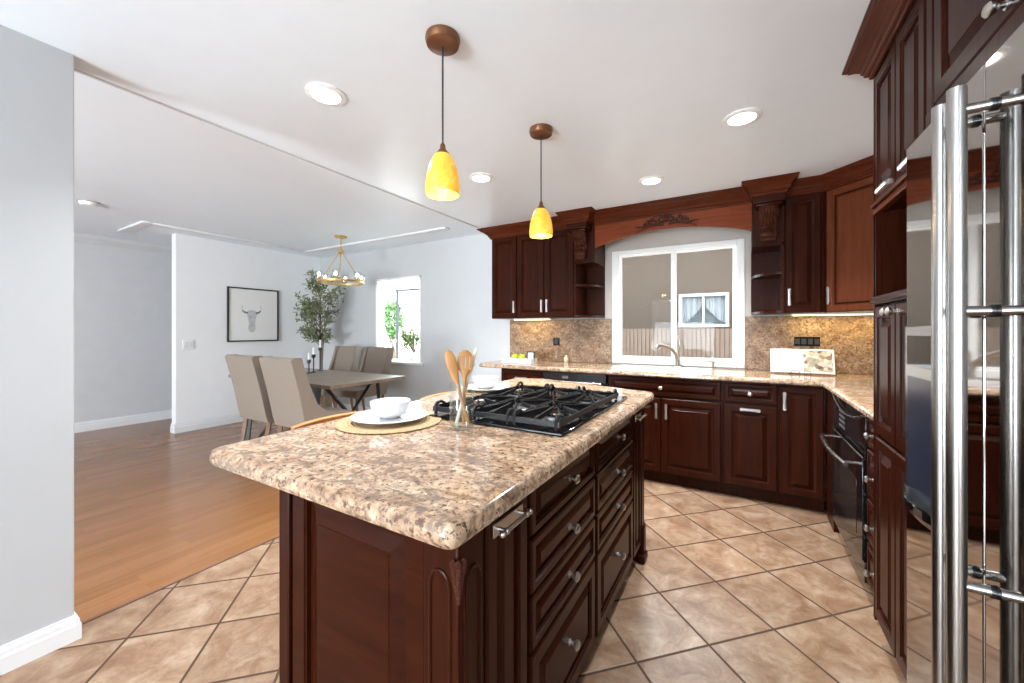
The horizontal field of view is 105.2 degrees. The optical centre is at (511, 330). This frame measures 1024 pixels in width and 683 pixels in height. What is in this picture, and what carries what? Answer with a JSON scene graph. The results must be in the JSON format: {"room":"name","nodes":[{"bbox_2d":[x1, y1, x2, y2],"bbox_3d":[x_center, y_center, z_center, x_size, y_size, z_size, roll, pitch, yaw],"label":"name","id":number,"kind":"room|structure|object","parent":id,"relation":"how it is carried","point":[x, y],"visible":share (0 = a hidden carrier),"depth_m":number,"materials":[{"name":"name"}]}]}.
{"room":"kitchen","nodes":[
{"label":"kitchen","id":0,"kind":"room"},
{"bbox_2d":[0,25,73,645],"bbox_3d":[-2.853,0.041,-0.141,0.120,2.415,4.070,0,0,30],"label":"wall","id":1,"kind":"structure","parent":0,"point":[37,77],"depth_m":1.50,"materials":[{"name":"paint"}]},
{"bbox_2d":[0,615,75,675],"bbox_3d":[-2.794,1.199,-0.176,0.017,0.098,4.070,0,0,30],"label":"baseboard","id":2,"kind":"structure","parent":1,"relation":"attached to","point":[19,652],"depth_m":1.49,"materials":[{"name":"white paint"}]},
{"bbox_2d":[74,611,81,639],"bbox_3d":[-1.812,1.199,1.617,0.137,0.098,0.017,0,0,30],"label":"baseboard","id":3,"kind":"structure","parent":1,"relation":"attached to","point":[78,623],"depth_m":1.58,"materials":[{"name":"white paint"}]},
{"bbox_2d":[74,68,480,228],"bbox_3d":[-1.002,-1.150,3.145,0.014,0.080,3.473,0,0,30],"label":"trim","id":4,"kind":"structure","parent":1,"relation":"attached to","point":[75,70],"depth_m":2.19,"materials":[{"name":"white paint"}]},
{"bbox_2d":[74,241,171,422],"bbox_3d":[-6.021,0.029,3.730,0.100,2.438,7.543,0,0,30],"label":"wall","id":5,"kind":"structure","parent":0,"point":[123,296],"depth_m":5.13,"materials":[{"name":"grey paint"}]},
{"bbox_2d":[74,409,171,432],"bbox_3d":[-5.970,1.185,3.700,0.017,0.125,7.543,0,0,30],"label":"baseboard","id":6,"kind":"structure","parent":5,"relation":"attached to","point":[98,424],"depth_m":5.13,"materials":[{"name":"white paint"}]},
{"bbox_2d":[74,232,171,253],"bbox_3d":[-5.943,-1.143,3.684,0.080,0.093,7.543,0,0,30],"label":"cove","id":7,"kind":"object","parent":5,"relation":"attached to","point":[79,237],"depth_m":5.10,"materials":[{"name":"grey paint"}]},
{"bbox_2d":[74,418,290,621],"bbox_3d":[-4.033,1.273,2.564,4.708,0.050,7.543,0,0,30],"label":"floor","id":8,"kind":"structure","parent":0,"point":[152,510],"depth_m":2.75,"materials":[{"name":"brown wood"}]},
{"bbox_2d":[225,354,288,441],"bbox_3d":[-2.285,0.735,3.734,0.470,1.034,0.600,0,0,30],"label":"dining chair","id":9,"kind":"object","parent":8,"relation":"on","point":[246,374],"visible":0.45,"depth_m":3.50,"materials":[{"name":"beige fabric"}]},
{"bbox_2d":[259,356,353,432],"bbox_3d":[-1.780,0.735,3.438,0.470,1.034,0.600,0,0,30],"label":"dining chair","id":10,"kind":"object","parent":8,"relation":"on","point":[292,400],"visible":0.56,"depth_m":3.21,"materials":[{"name":"beige fabric"}]},
{"bbox_2d":[228,368,404,440],"bbox_3d":[-2.215,0.874,4.406,1.860,0.752,0.920,0,0,30],"label":"dining table","id":11,"kind":"object","parent":8,"relation":"on","point":[328,380],"visible":0.52,"depth_m":4.18,"materials":[{"name":"grey wood"}]},
{"bbox_2d":[307,353,311,372],"bbox_3d":[-2.392,0.381,4.608,0.068,0.234,0.067,0,0,30],"label":"candle holder","id":12,"kind":"object","parent":11,"relation":"on","point":[309,359],"visible":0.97,"depth_m":4.60,"materials":[{"name":"black metal"}]},
{"bbox_2d":[311,347,315,372],"bbox_3d":[-2.382,0.348,4.695,0.068,0.299,0.067,0,0,30],"label":"candle holder","id":13,"kind":"object","parent":11,"relation":"on","point":[313,355],"visible":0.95,"depth_m":4.69,"materials":[{"name":"black metal"}]},
{"bbox_2d":[317,340,322,370],"bbox_3d":[-2.386,0.305,4.866,0.068,0.384,0.067,0,0,30],"label":"candle holder","id":14,"kind":"object","parent":11,"relation":"on","point":[319,348],"visible":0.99,"depth_m":4.86,"materials":[{"name":"black metal"}]},
{"bbox_2d":[292,270,345,406],"bbox_3d":[-2.761,0.152,5.677,0.743,2.191,0.804,0,0,-35],"label":"tree","id":15,"kind":"object","parent":8,"relation":"on","point":[318,287],"visible":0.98,"depth_m":5.64,"materials":[{"name":"green plant"}]},
{"bbox_2d":[311,346,361,411],"bbox_3d":[-2.475,0.735,5.387,0.470,1.034,0.600,0,0,30],"label":"dining chair","id":16,"kind":"object","parent":8,"relation":"on","point":[344,358],"visible":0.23,"depth_m":5.52,"materials":[{"name":"beige fabric"}]},
{"bbox_2d":[332,347,393,411],"bbox_3d":[-1.923,0.735,5.063,0.470,1.034,0.600,0,0,30],"label":"dining chair","id":17,"kind":"object","parent":8,"relation":"on","point":[377,360],"visible":0.67,"depth_m":5.12,"materials":[{"name":"beige fabric"}]},
{"bbox_2d":[172,233,320,423],"bbox_3d":[-3.667,0.029,5.618,0.120,2.438,1.903,0,0,30],"label":"wall","id":18,"kind":"structure","parent":0,"point":[203,269],"depth_m":5.15,"materials":[{"name":"white paint"}]},
{"bbox_2d":[170,423,174,432],"bbox_3d":[-4.152,1.190,4.790,0.120,0.115,0.017,0,0,30],"label":"baseboard","id":19,"kind":"structure","parent":18,"relation":"attached to","point":[172,424],"depth_m":4.79,"materials":[{"name":"white paint"}]},
{"bbox_2d":[183,339,193,348],"bbox_3d":[-4.027,0.168,4.871,0.012,0.120,0.120,0,0,30],"label":"light switch","id":20,"kind":"object","parent":18,"relation":"attached to","point":[187,344],"visible":1,"depth_m":4.87,"materials":[{"name":"white plastic"}]},
{"bbox_2d":[174,413,242,433],"bbox_3d":[-3.612,1.190,5.576,0.017,0.115,1.920,0,0,30],"label":"baseboard","id":21,"kind":"structure","parent":18,"relation":"attached to","point":[223,420],"depth_m":5.03,"materials":[{"name":"white paint"}]},
{"bbox_2d":[227,286,278,341],"bbox_3d":[-3.639,-0.225,5.519,0.025,0.745,0.670,0,0,30],"label":"framed picture","id":22,"kind":"object","parent":18,"relation":"attached to","point":[252,314],"visible":1,"depth_m":5.50,"materials":[{"name":"black metal"}]},
{"bbox_2d":[74,72,482,257],"bbox_3d":[-4.045,-1.250,2.571,4.680,0.120,7.743,0,0,30],"label":"ceiling","id":23,"kind":"structure","parent":0,"point":[141,159],"depth_m":3.36,"materials":[{"name":"paint"}]},
{"bbox_2d":[77,199,100,207],"bbox_3d":[-3.909,-1.170,3.614,0.150,0.040,0.150,0,0,30],"label":"smoke detector","id":24,"kind":"object","parent":23,"relation":"attached to","point":[87,203],"visible":1,"depth_m":3.58,"materials":[{"name":"white plastic"}]},
{"bbox_2d":[117,221,449,252],"bbox_3d":[-2.684,-1.179,4.565,3.435,0.023,1.925,0,0,30],"label":"molding","id":25,"kind":"structure","parent":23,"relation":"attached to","point":[140,224],"depth_m":4.82,"materials":[{"name":"white paint"}]},
{"bbox_2d":[317,235,363,285],"bbox_3d":[-2.150,-0.895,4.913,0.590,0.590,0.574,0,0,30],"label":"chandelier","id":26,"kind":"object","parent":23,"relation":"hanging from","point":[323,280],"visible":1,"depth_m":4.88,"materials":[{"name":"gold metal"}]},
{"bbox_2d":[0,479,906,682],"bbox_3d":[-0.487,1.248,0.484,3.510,0.001,7.543,0,0,30],"label":"floor","id":27,"kind":"structure","parent":0,"point":[728,588],"depth_m":1.69,"materials":[{"name":"tile"}]},
{"bbox_2d":[82,536,278,624],"bbox_3d":[-0.967,1.256,3.137,0.014,0.023,3.453,0,0,30],"label":"trim","id":28,"kind":"structure","parent":27,"relation":"on","point":[154,591],"depth_m":1.93,"materials":[{"name":"brown wood"}]},
{"bbox_2d":[291,410,365,429],"bbox_3d":[-0.594,0.798,1.508,0.370,0.900,0.360,0,0,30],"label":"bar stool","id":29,"kind":"object","parent":27,"relation":"on","point":[343,415],"visible":0.06,"depth_m":1.56,"materials":[{"name":"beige wood"}]},
{"bbox_2d":[419,391,454,399],"bbox_3d":[-0.263,0.798,2.073,0.370,0.900,0.360,0,0,30],"label":"bar stool","id":30,"kind":"object","parent":27,"relation":"on","point":[433,395],"visible":0.07,"depth_m":2.14,"materials":[{"name":"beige wood"}]},
{"bbox_2d":[279,408,647,682],"bbox_3d":[0.048,0.815,1.607,0.680,0.867,1.655,0,0,30],"label":"base cabinet","id":31,"kind":"object","parent":27,"relation":"on","point":[527,598],"visible":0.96,"depth_m":0.98,"materials":[{"name":"brown wood"}]},
{"bbox_2d":[209,378,653,549],"bbox_3d":[-0.018,0.356,1.748,0.989,0.045,1.968,0,0,30],"label":"countertop","id":32,"kind":"structure","parent":31,"relation":"on","point":[437,485],"depth_m":0.98,"materials":[{"name":"beige stone"}]},
{"bbox_2d":[334,411,441,434],"bbox_3d":[-0.448,0.330,1.440,0.374,0.006,0.374,0,0,30],"label":"placemat","id":33,"kind":"object","parent":32,"relation":"on","point":[346,424],"visible":0.46,"depth_m":1.34,"materials":[{"name":"beige wicker"}]},
{"bbox_2d":[350,408,427,423],"bbox_3d":[-0.448,0.317,1.440,0.274,0.018,0.274,0,0,30],"label":"dinner plate","id":34,"kind":"object","parent":33,"relation":"on","point":[366,417],"visible":0.76,"depth_m":1.42,"materials":[{"name":"white ceramic"}]},
{"bbox_2d":[370,397,409,418],"bbox_3d":[-0.448,0.286,1.440,0.143,0.060,0.143,0,0,30],"label":"bowl","id":35,"kind":"object","parent":34,"relation":"on","point":[391,407],"visible":1,"depth_m":1.40,"materials":[{"name":"white ceramic"}]},
{"bbox_2d":[449,382,473,430],"bbox_3d":[-0.171,0.253,1.334,0.084,0.160,0.084,0,0,30],"label":"glass","id":36,"kind":"object","parent":32,"relation":"on","point":[449,382],"visible":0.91,"depth_m":1.32,"materials":[{"name":"clear glass"}]},
{"bbox_2d":[445,350,469,425],"bbox_3d":[-0.186,0.194,1.335,0.090,0.257,0.009,0,0,8],"label":"wooden spoon","id":37,"kind":"object","parent":36,"relation":"in","point":[451,364],"visible":1,"depth_m":1.33,"materials":[{"name":"brown wood"}]},
{"bbox_2d":[457,350,472,423],"bbox_3d":[-0.162,0.193,1.347,0.054,0.255,0.011,0,0,-1],"label":"slotted turner","id":38,"kind":"object","parent":36,"relation":"in","point":[465,367],"visible":0.96,"depth_m":1.35,"materials":[{"name":"brown wood"}]},
{"bbox_2d":[455,348,476,423],"bbox_3d":[-0.160,0.190,1.360,0.078,0.263,0.009,0,0,-9],"label":"spatula","id":39,"kind":"object","parent":36,"relation":"in","point":[475,350],"visible":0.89,"depth_m":1.36,"materials":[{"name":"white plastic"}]},
{"bbox_2d":[461,388,498,394],"bbox_3d":[-0.146,0.330,2.172,0.300,0.006,0.300,0,0,30],"label":"placemat","id":40,"kind":"object","parent":32,"relation":"on","point":[470,392],"visible":0.11,"depth_m":2.08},
{"bbox_2d":[461,383,509,391],"bbox_3d":[-0.146,0.317,2.172,0.274,0.018,0.274,0,0,30],"label":"dinner plate","id":41,"kind":"object","parent":40,"relation":"on","point":[498,386],"visible":0.6,"depth_m":2.15,"materials":[{"name":"white ceramic"}]},
{"bbox_2d":[473,376,498,388],"bbox_3d":[-0.146,0.286,2.172,0.143,0.060,0.143,0,0,30],"label":"bowl","id":42,"kind":"object","parent":41,"relation":"on","point":[483,382],"visible":1,"depth_m":2.12,"materials":[{"name":"white ceramic"}]},
{"bbox_2d":[429,381,627,436],"bbox_3d":[0.125,0.301,1.718,0.558,0.064,0.820,0,0,30],"label":"gas cooktop","id":43,"kind":"object","parent":32,"relation":"in","point":[548,410],"visible":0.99,"depth_m":1.50,"materials":[{"name":"black metal"}]},
{"bbox_2d":[501,368,542,380],"bbox_3d":[0.233,0.811,4.057,0.467,0.874,0.615,0,0,30],"label":"base cabinet","id":44,"kind":"object","parent":27,"relation":"on","point":[506,374],"visible":0.22,"depth_m":3.82,"materials":[{"name":"brown wood"}]},
{"bbox_2d":[543,371,607,386],"bbox_3d":[0.691,0.812,3.763,0.606,0.872,0.639,0,0,30],"label":"dishwasher","id":45,"kind":"object","parent":27,"relation":"on","point":[584,378],"visible":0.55,"depth_m":3.49,"materials":[{"name":"black metal"}]},
{"bbox_2d":[608,374,722,493],"bbox_3d":[1.342,0.811,3.396,0.876,0.874,0.634,0,0,30],"label":"base cabinet","id":46,"kind":"object","parent":27,"relation":"on","point":[683,423],"visible":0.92,"depth_m":3.08,"materials":[{"name":"brown wood"}]},
{"bbox_2d":[723,381,778,503],"bbox_3d":[1.872,0.811,3.085,0.348,0.874,0.634,0,0,30],"label":"base cabinet","id":47,"kind":"object","parent":27,"relation":"on","point":[750,410],"visible":0.98,"depth_m":2.85,"materials":[{"name":"brown wood"}]},
{"bbox_2d":[778,384,825,511],"bbox_3d":[2.141,0.811,2.938,0.260,0.874,0.615,0,0,30],"label":"base cabinet","id":48,"kind":"object","parent":27,"relation":"on","point":[802,409],"visible":0.92,"depth_m":2.69,"materials":[{"name":"brown wood"}]},
{"bbox_2d":[827,390,838,532],"bbox_3d":[2.063,0.811,2.514,0.028,0.873,0.222,0,0,30],"label":"filler panel","id":49,"kind":"object","parent":27,"relation":"on","point":[830,400],"visible":0.47,"depth_m":2.54,"materials":[{"name":"brown wood"}]},
{"bbox_2d":[820,394,870,583],"bbox_3d":[2.018,0.812,1.984,0.680,0.872,0.735,0,0,30],"label":"oven","id":50,"kind":"object","parent":27,"relation":"on","point":[848,449],"visible":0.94,"depth_m":1.99,"materials":[{"name":"black metal"}]},
{"bbox_2d":[864,418,872,590],"bbox_3d":[1.791,0.811,1.542,0.614,0.873,0.252,0,0,30],"label":"base cabinet","id":51,"kind":"object","parent":27,"relation":"on","point":[868,479],"visible":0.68,"depth_m":1.74,"materials":[{"name":"brown wood"}]},
{"bbox_2d":[479,360,872,420],"bbox_3d":[0.966,0.353,2.937,3.476,0.039,1.834,0,0,30],"label":"countertop","id":52,"kind":"structure","parent":51,"relation":"on","point":[855,390],"depth_m":2.94,"materials":[{"name":"beige stone"}]},
{"bbox_2d":[502,357,536,363],"bbox_3d":[0.079,0.307,4.069,0.320,0.051,0.190,0,0,24],"label":"tray","id":53,"kind":"object","parent":52,"relation":"on","point":[508,359],"visible":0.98,"depth_m":3.98,"materials":[{"name":"ceramic"}]},
{"bbox_2d":[518,354,524,358],"bbox_3d":[0.101,0.274,4.056,0.074,0.076,0.074,0,0,30],"label":"apple","id":54,"kind":"object","parent":53,"relation":"on","point":[521,356],"visible":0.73,"depth_m":4.03,"materials":[{"name":"green plant"}]},
{"bbox_2d":[526,351,534,361],"bbox_3d":[0.194,0.264,4.040,0.090,0.105,0.029,0,0,22],"label":"frame","id":55,"kind":"object","parent":53,"relation":"in","point":[530,354],"visible":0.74,"depth_m":4.03,"materials":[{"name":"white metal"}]},
{"bbox_2d":[612,365,711,372],"bbox_3d":[1.313,0.436,3.444,0.781,0.215,0.403,0,0,30],"label":"sink","id":56,"kind":"object","parent":52,"relation":"in","point":[632,367],"visible":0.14,"depth_m":3.56,"materials":[{"name":"white ceramic"}]},
{"bbox_2d":[654,344,680,366],"bbox_3d":[1.422,0.224,3.541,0.287,0.220,0.083,0,0,-22],"label":"kitchen faucet","id":57,"kind":"object","parent":52,"relation":"on","point":[676,354],"visible":0.98,"depth_m":3.56,"materials":[{"name":"silver metal"}]},
{"bbox_2d":[703,361,715,368],"bbox_3d":[1.736,0.298,3.443,0.111,0.072,0.039,0,0,-3],"label":"soap dispenser","id":58,"kind":"object","parent":52,"relation":"on","point":[712,362],"visible":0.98,"depth_m":3.44,"materials":[{"name":"silver metal"}]},
{"bbox_3d":[2.225,0.253,3.022,0.124,0.159,0.139,0,0,30],"label":"easel","id":59,"kind":"object","parent":52,"relation":"on","visible":0},
{"bbox_2d":[770,349,834,374],"bbox_3d":[2.233,0.233,3.016,0.400,0.187,0.078,0,0,30],"label":"open cookbook","id":60,"kind":"object","parent":59,"relation":"on","point":[817,361],"visible":0.98,"depth_m":3.01,"materials":[{"name":"white paper"}]},
{"bbox_2d":[803,351,832,372],"bbox_3d":[2.315,0.230,2.959,0.176,0.160,0.062,0,0,30],"label":"print","id":61,"kind":"object","parent":60,"relation":"attached to","point":[813,361],"depth_m":2.95},
{"bbox_2d":[842,0,926,681],"bbox_3d":[1.584,0.067,1.258,0.710,2.363,0.596,0,0,30],"label":"pantry cabinet","id":62,"kind":"object","parent":27,"relation":"on","point":[898,74],"visible":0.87,"depth_m":1.42,"materials":[{"name":"brown wood"}]},
{"bbox_2d":[903,21,1023,682],"bbox_3d":[1.198,0.345,0.625,0.724,1.765,0.880,0,0,30],"label":"refrigerator","id":63,"kind":"object","parent":27,"relation":"on","point":[963,493],"visible":1,"depth_m":0.78,"materials":[{"name":"silver metal"}]},
{"bbox_2d":[0,0,915,227],"bbox_3d":[-0.457,-1.217,0.467,3.640,0.200,7.743,0,0,30],"label":"ceiling","id":64,"kind":"structure","parent":0,"point":[628,91],"depth_m":1.77,"materials":[{"name":"white paint"}]},
{"bbox_2d":[305,82,345,105],"bbox_3d":[-0.878,-1.111,1.844,0.176,0.012,0.176,0,0,30],"label":"recessed light","id":65,"kind":"object","parent":64,"relation":"in","point":[323,93],"visible":1,"depth_m":1.83,"materials":[{"name":"white plastic"}]},
{"bbox_2d":[425,24,459,199],"bbox_3d":[-0.264,-0.817,1.488,0.132,0.600,0.132,0,0,30],"label":"pendant light","id":66,"kind":"object","parent":64,"relation":"hanging from","point":[442,177],"visible":1,"depth_m":1.45,"materials":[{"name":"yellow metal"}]},
{"bbox_2d":[469,172,492,182],"bbox_3d":[-0.225,-1.111,2.845,0.176,0.012,0.176,0,0,30],"label":"recessed light","id":67,"kind":"object","parent":64,"relation":"in","point":[480,177],"visible":1,"depth_m":2.83,"materials":[{"name":"white plastic"}]},
{"bbox_2d":[529,123,552,238],"bbox_3d":[0.161,-0.820,2.166,0.132,0.592,0.132,0,0,30],"label":"pendant light","id":68,"kind":"object","parent":64,"relation":"hanging from","point":[541,227],"visible":1,"depth_m":2.13,"materials":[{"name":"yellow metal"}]},
{"bbox_2d":[639,175,663,184],"bbox_3d":[1.031,-1.111,2.897,0.176,0.012,0.176,0,0,30],"label":"recessed light","id":69,"kind":"object","parent":64,"relation":"in","point":[655,179],"visible":1,"depth_m":2.88,"materials":[{"name":"white plastic"}]},
{"bbox_2d":[723,108,761,126],"bbox_3d":[1.202,-1.111,2.043,0.176,0.012,0.176,0,0,30],"label":"recessed light","id":70,"kind":"object","parent":64,"relation":"in","point":[741,117],"visible":1,"depth_m":2.03,"materials":[{"name":"white plastic"}]},
{"bbox_2d":[321,227,859,487],"bbox_3d":[-0.489,-0.002,4.939,8.220,2.500,0.140,0,0,30],"label":"wall","id":71,"kind":"structure","parent":0,"point":[456,273],"depth_m":5.19,"materials":[{"name":"paint"}]},
{"bbox_2d":[332,402,370,410],"bbox_3d":[-1.501,1.190,5.441,3.795,0.115,0.017,0,0,30],"label":"baseboard","id":72,"kind":"structure","parent":71,"relation":"attached to","point":[348,406],"depth_m":6.02,"materials":[{"name":"white paint"}]},
{"bbox_2d":[376,275,423,365],"bbox_3d":[-1.510,-0.137,5.669,0.980,1.240,0.467,0,0,30],"label":"window","id":73,"kind":"structure","parent":71,"relation":"in","point":[380,283],"depth_m":5.76,"materials":[{"name":"white plastic"}]},
{"bbox_2d":[392,359,418,361],"bbox_3d":[-1.474,0.458,5.759,0.890,0.050,0.277,0,0,30],"label":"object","id":74,"kind":"structure","parent":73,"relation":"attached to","point":[392,359],"depth_m":5.72,"materials":[{"name":"white plastic"}]},
{"bbox_2d":[400,327,418,360],"bbox_3d":[-1.454,0.178,5.734,0.513,0.508,0.330,0,0,15],"label":"potted plant","id":75,"kind":"object","parent":73,"relation":"on","point":[405,337],"visible":0.95,"depth_m":5.69,"materials":[{"name":"green plant"}]},
{"bbox_2d":[477,224,521,318],"bbox_3d":[-0.088,-0.625,4.361,0.436,0.980,0.440,0,0,30],"label":"upper cabinet","id":76,"kind":"object","parent":71,"relation":"attached to","point":[503,237],"visible":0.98,"depth_m":4.23,"materials":[{"name":"brown wood"}]},
{"bbox_2d":[511,216,577,318],"bbox_3d":[0.379,-0.625,4.087,0.644,0.980,0.440,0,0,30],"label":"upper cabinet","id":77,"kind":"object","parent":71,"relation":"attached to","point":[545,267],"visible":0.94,"depth_m":3.99,"materials":[{"name":"brown wood"}]},
{"bbox_2d":[513,318,550,319],"bbox_3d":[0.219,-0.127,4.277,0.450,0.016,0.040,0,0,30],"label":"light","id":78,"kind":"object","parent":77,"relation":"attached to","point":[534,318],"visible":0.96,"depth_m":4.22,"materials":[{"name":"white plastic"}]},
{"bbox_2d":[510,319,611,363],"bbox_3d":[0.494,0.105,4.268,1.194,0.457,0.021,0,0,30],"label":"backsplash","id":79,"kind":"structure","parent":71,"relation":"attached to","point":[581,340],"depth_m":4.21,"materials":[{"name":"stone"}]},
{"bbox_2d":[553,338,559,344],"bbox_3d":[0.482,0.116,4.257,0.075,0.085,0.009,0,0,30],"label":"outlet plate","id":80,"kind":"object","parent":79,"relation":"attached to","point":[556,341],"visible":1,"depth_m":4.25,"materials":[{"name":"black plastic"}]},
{"bbox_2d":[555,206,604,317],"bbox_3d":[0.700,-0.625,3.832,0.353,0.980,0.555,0,0,30],"label":"open shelf unit","id":81,"kind":"object","parent":71,"relation":"attached to","point":[589,262],"visible":0.99,"depth_m":3.83,"materials":[{"name":"brown wood"}]},
{"bbox_2d":[605,227,750,367],"bbox_3d":[1.538,-0.312,3.742,1.274,1.280,0.154,0,0,30],"label":"window","id":82,"kind":"structure","parent":71,"relation":"in","point":[737,245],"depth_m":3.66,"materials":[{"name":"white plastic"}]},
{"bbox_2d":[742,172,799,314],"bbox_3d":[2.004,-0.625,3.067,0.352,0.980,0.555,0,0,30],"label":"open shelf unit","id":83,"kind":"object","parent":71,"relation":"attached to","point":[767,195],"visible":0.98,"depth_m":3.03,"materials":[{"name":"brown wood"}]},
{"bbox_2d":[593,187,751,248],"bbox_3d":[1.316,-0.951,3.363,1.274,0.328,0.130,0,0,30],"label":"arched valance","id":84,"kind":"object","parent":83,"relation":"attached to","point":[731,207],"visible":0.99,"depth_m":3.33,"materials":[{"name":"brown wood"}]},
{"bbox_2d":[781,175,824,314],"bbox_3d":[2.236,-0.625,3.015,0.238,0.980,0.410,0,0,30],"label":"upper cabinet","id":85,"kind":"object","parent":71,"relation":"attached to","point":[804,201],"visible":0.96,"depth_m":2.91,"materials":[{"name":"brown wood"}]},
{"bbox_2d":[745,315,872,374],"bbox_3d":[2.462,0.105,3.114,1.039,0.457,0.021,0,0,30],"label":"backsplash","id":86,"kind":"structure","parent":71,"relation":"attached to","point":[850,337],"depth_m":3.10,"materials":[{"name":"stone"}]},
{"bbox_2d":[794,337,819,345],"bbox_3d":[2.374,0.086,3.147,0.168,0.075,0.009,0,0,30],"label":"outlet plate","id":87,"kind":"object","parent":86,"relation":"attached to","point":[798,341],"visible":1,"depth_m":3.15,"materials":[{"name":"black plastic"}]},
{"bbox_2d":[814,339,819,343],"bbox_3d":[2.427,0.086,3.113,0.032,0.045,0.003,0,0,30],"label":"socket","id":88,"kind":"object","parent":87,"relation":"attached to","point":[816,341],"depth_m":3.11,"materials":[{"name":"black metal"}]},
{"bbox_3d":[1.070,-0.002,-0.429,0.100,2.500,7.543,0,0,30],"label":"wall","id":89,"kind":"structure","parent":0,"visible":0},
{"bbox_2d":[821,155,872,312],"bbox_3d":[2.479,-0.625,2.697,0.622,0.980,0.712,0,0,30],"label":"upper cabinet","id":90,"kind":"object","parent":89,"relation":"attached to","point":[848,193],"visible":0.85,"depth_m":2.69,"materials":[{"name":"brown wood"}]},
{"bbox_2d":[791,312,872,315],"bbox_3d":[2.492,-0.127,2.944,0.640,0.016,0.040,0,0,30],"label":"light","id":91,"kind":"object","parent":90,"relation":"attached to","point":[868,313],"visible":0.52,"depth_m":2.96,"materials":[{"name":"white plastic"}]},
{"bbox_2d":[926,0,1023,127],"bbox_3d":[1.168,-0.834,0.553,0.705,0.563,1.020,0,0,30],"label":"upper cabinet","id":92,"kind":"object","parent":89,"relation":"attached to","point":[963,35],"visible":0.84,"depth_m":0.95,"materials":[{"name":"brown wood"}]},
{"label":"outside","id":93,"kind":"structure","parent":0,"visible":0},
{"bbox_3d":[2.492,1.573,10.180,18.000,0.150,11.916,0,0,30],"label":"ground","id":94,"kind":"structure","parent":93,"visible":0},
{"bbox_2d":[385,297,404,358],"bbox_3d":[-3.796,0.208,12.407,0.772,2.600,0.752,0,0,-14],"label":"shrub","id":95,"kind":"object","parent":94,"relation":"on","point":[390,329],"visible":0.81,"depth_m":12.31,"materials":[{"name":"green plant"}]},
{"bbox_2d":[622,248,731,358],"bbox_3d":[3.769,-0.212,5.933,5.700,3.420,0.750,0,0,30],"label":"house","id":96,"kind":"structure","parent":94,"relation":"on","point":[704,278],"depth_m":6.67,"materials":[{"name":"beige paint"}]},
{"bbox_2d":[682,296,725,322],"bbox_3d":[3.198,-0.352,6.531,0.650,0.440,0.027,0,0,30],"label":"curtain","id":97,"kind":"object","parent":96,"relation":"hanging from","point":[715,306],"depth_m":6.55,"materials":[{"name":"white fabric"}]},
{"bbox_2d":[622,329,731,358],"bbox_3d":[2.690,0.723,5.761,5.212,1.510,0.060,0,0,30],"label":"fence","id":98,"kind":"object","parent":94,"relation":"on","point":[640,342],"visible":0.06,"depth_m":5.82,"materials":[{"name":"beige wood"}]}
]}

